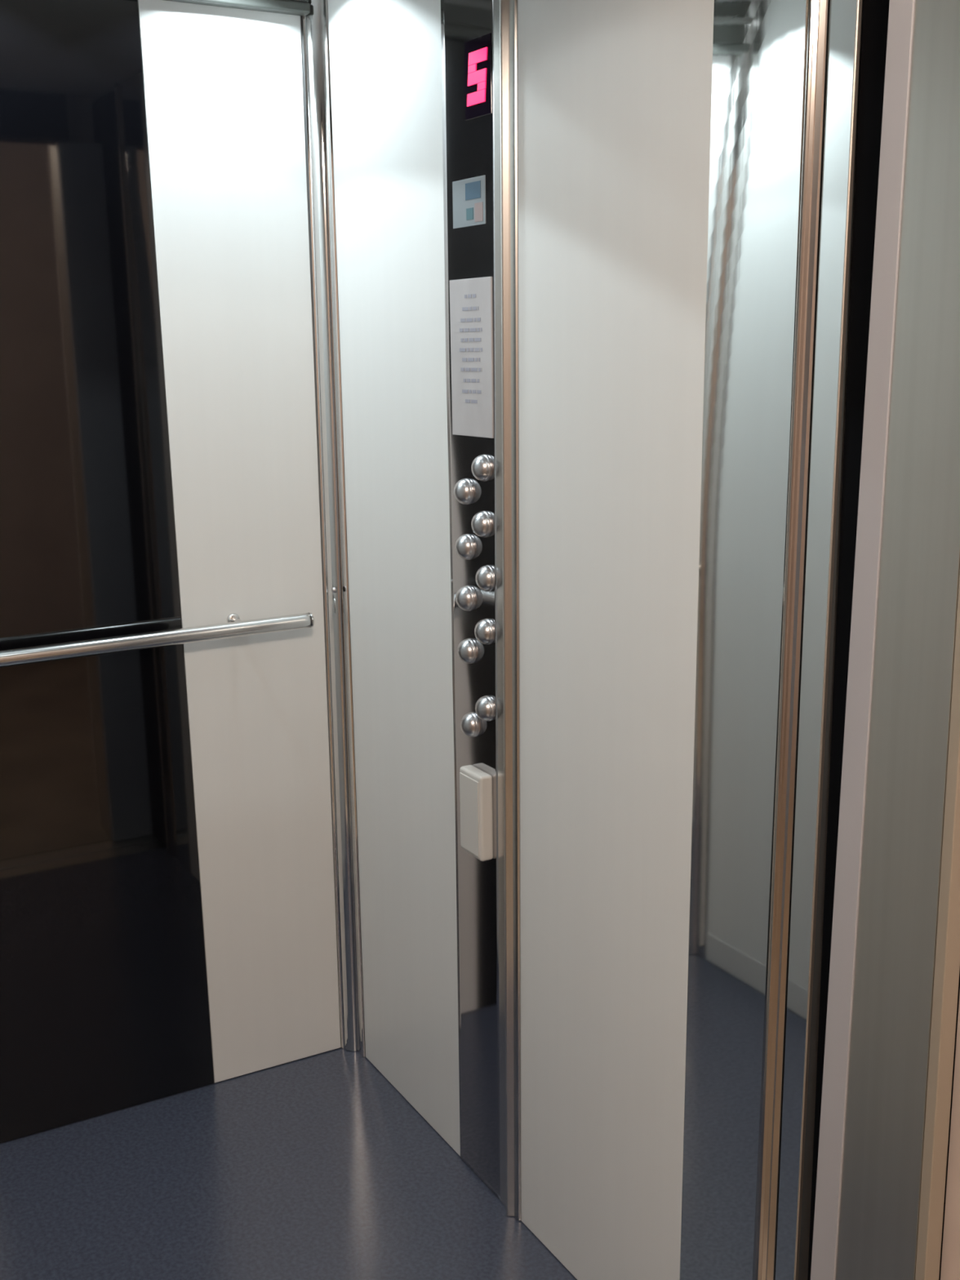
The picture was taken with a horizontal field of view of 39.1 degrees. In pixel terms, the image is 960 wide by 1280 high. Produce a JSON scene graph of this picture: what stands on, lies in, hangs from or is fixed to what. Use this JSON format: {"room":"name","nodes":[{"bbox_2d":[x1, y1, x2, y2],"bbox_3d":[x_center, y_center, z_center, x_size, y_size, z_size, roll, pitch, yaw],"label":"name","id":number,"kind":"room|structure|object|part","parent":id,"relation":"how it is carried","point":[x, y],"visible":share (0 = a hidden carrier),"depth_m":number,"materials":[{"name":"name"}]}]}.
{"room":"elevator interior","nodes":[
{"label":"elevator interior","id":0,"kind":"room"},
{"bbox_2d":[137,0,341,1083],"bbox_3d":[-0.736,-0.143,2.631,1.065,2.285,0.040,-8,14,-29],"label":"wall","id":1,"kind":"structure","parent":0,"point":[301,22],"depth_m":2.75,"materials":[{"name":"grey metal"}]},
{"bbox_2d":[0,0,213,1142],"bbox_3d":[-0.791,-0.130,2.575,0.462,2.281,0.004,-8,14,-29],"label":"glass","id":2,"kind":"object","parent":1,"relation":"attached to","point":[104,1004],"visible":1,"depth_m":2.61,"materials":[{"name":"black glass"}]},
{"bbox_2d":[0,612,314,667],"bbox_3d":[-0.710,0.003,2.602,0.810,0.043,0.076,-8,14,-29],"label":"handrail","id":3,"kind":"object","parent":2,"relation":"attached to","point":[234,627],"visible":1,"depth_m":2.61,"materials":[{"name":"metal"}]},
{"bbox_2d":[164,0,310,16],"bbox_3d":[-0.736,-1.197,2.362,0.931,0.106,0.032,-8,14,-29],"label":"crown molding","id":4,"kind":"structure","parent":1,"relation":"attached to","point":[296,7],"depth_m":2.54,"materials":[{"name":"grey paint"}]},
{"bbox_2d":[137,0,341,1082],"bbox_3d":[-0.470,-0.172,2.751,0.320,2.281,0.004,-8,14,-29],"label":"panel","id":5,"kind":"object","parent":1,"relation":"attached to","point":[223,86],"visible":1,"depth_m":2.73,"materials":[{"name":"white laminate"}]},
{"bbox_2d":[0,1047,577,1279],"bbox_3d":[-0.362,1.128,2.255,1.065,0.050,1.510,-8,14,-29],"label":"floor","id":6,"kind":"structure","parent":0,"point":[317,1166],"depth_m":2.54,"materials":[{"name":"stone"}]},
{"bbox_2d":[327,0,959,1279],"bbox_3d":[0.196,0.001,2.027,0.041,2.335,1.955,-8,14,-29],"label":"door gap","id":7,"kind":"structure","parent":0,"point":[875,12],"depth_m":1.55,"materials":[{"name":"black paint"}]},
{"bbox_2d":[302,0,364,1057],"bbox_3d":[-0.301,-0.186,2.805,0.030,2.281,0.064,-8,14,-29],"label":"corner trim","id":8,"kind":"structure","parent":7,"relation":"attached to","point":[315,24],"depth_m":2.79,"materials":[{"name":"silver metal"}]},
{"bbox_2d":[327,0,460,1155],"bbox_3d":[-0.159,-0.142,2.594,0.004,2.281,0.470,-8,14,-29],"label":"panel","id":9,"kind":"object","parent":7,"relation":"attached to","point":[385,55],"visible":1,"depth_m":2.57,"materials":[{"name":"white laminate"}]},
{"bbox_2d":[440,0,500,1199],"bbox_3d":[-0.018,-0.085,2.321,0.034,2.281,0.179,-8,14,-29],"label":"panel","id":10,"kind":"object","parent":7,"relation":"attached to","point":[467,26],"visible":1,"depth_m":2.30,"materials":[{"name":"black mirror"}]},
{"bbox_3d":[-0.014,-0.467,2.240,0.004,0.256,0.129,-8,14,-31],"label":"notice plate","id":11,"kind":"part","parent":10,"relation":"part of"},
{"bbox_2d":[493,0,521,1220],"bbox_3d":[0.041,-0.066,2.229,0.018,2.281,0.086,-8,14,-29],"label":"trim","id":12,"kind":"structure","parent":7,"relation":"attached to","point":[505,11],"depth_m":2.22,"materials":[{"name":"silver metal"}]},
{"bbox_2d":[517,0,714,1279],"bbox_3d":[0.179,-0.020,2.006,0.004,2.281,0.478,-8,14,-29],"label":"panel","id":13,"kind":"object","parent":7,"relation":"attached to","point":[615,96],"visible":1,"depth_m":1.98,"materials":[{"name":"white laminate"}]},
{"bbox_2d":[680,0,808,1279],"bbox_3d":[0.330,0.037,1.736,0.011,2.281,0.188,-8,14,-29],"label":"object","id":14,"kind":"object","parent":7,"relation":"attached to","point":[759,46],"visible":0.98,"depth_m":1.72,"materials":[{"name":"silver metal"}]},
{"bbox_2d":[752,0,830,1279],"bbox_3d":[0.371,0.054,1.654,0.019,2.281,0.059,-8,14,-29],"label":"metal trim","id":15,"kind":"structure","parent":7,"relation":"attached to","point":[807,271],"depth_m":1.63,"materials":[{"name":"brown metal"}]},
{"bbox_2d":[775,0,856,1279],"bbox_3d":[0.401,0.061,1.620,0.004,2.281,0.057,-8,14,-29],"label":"elevator door","id":16,"kind":"structure","parent":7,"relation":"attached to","point":[842,13],"depth_m":1.59,"materials":[{"name":"silver metal"}]},
{"bbox_2d":[793,0,862,1279],"bbox_3d":[0.409,0.065,1.603,0.006,2.281,0.026,-8,14,-29],"label":"strip","id":17,"kind":"object","parent":7,"relation":"attached to","point":[859,2],"visible":1,"depth_m":1.58,"materials":[{"name":"silver"}]},
{"bbox_2d":[810,0,959,1279],"bbox_3d":[0.462,0.176,1.389,0.128,2.154,0.171,-8,14,-29],"label":"steel frame","id":18,"kind":"object","parent":7,"relation":"attached to","point":[895,966],"visible":1,"depth_m":1.32,"materials":[{"name":"grey paint"}]},
{"bbox_3d":[0.461,0.195,1.301,0.033,2.154,0.013,-8,14,-29],"label":"architrave","id":19,"kind":"part","parent":18,"relation":"part of","materials":[{"name":"beige metal"}]},
{"bbox_2d":[940,992,959,1279],"bbox_3d":[1.347,-0.116,1.635,1.893,2.600,0.198,-8,14,-29],"label":"wall","id":20,"kind":"structure","parent":0,"point":[950,1261],"depth_m":1.39,"materials":[{"name":"paint"}]}
]}

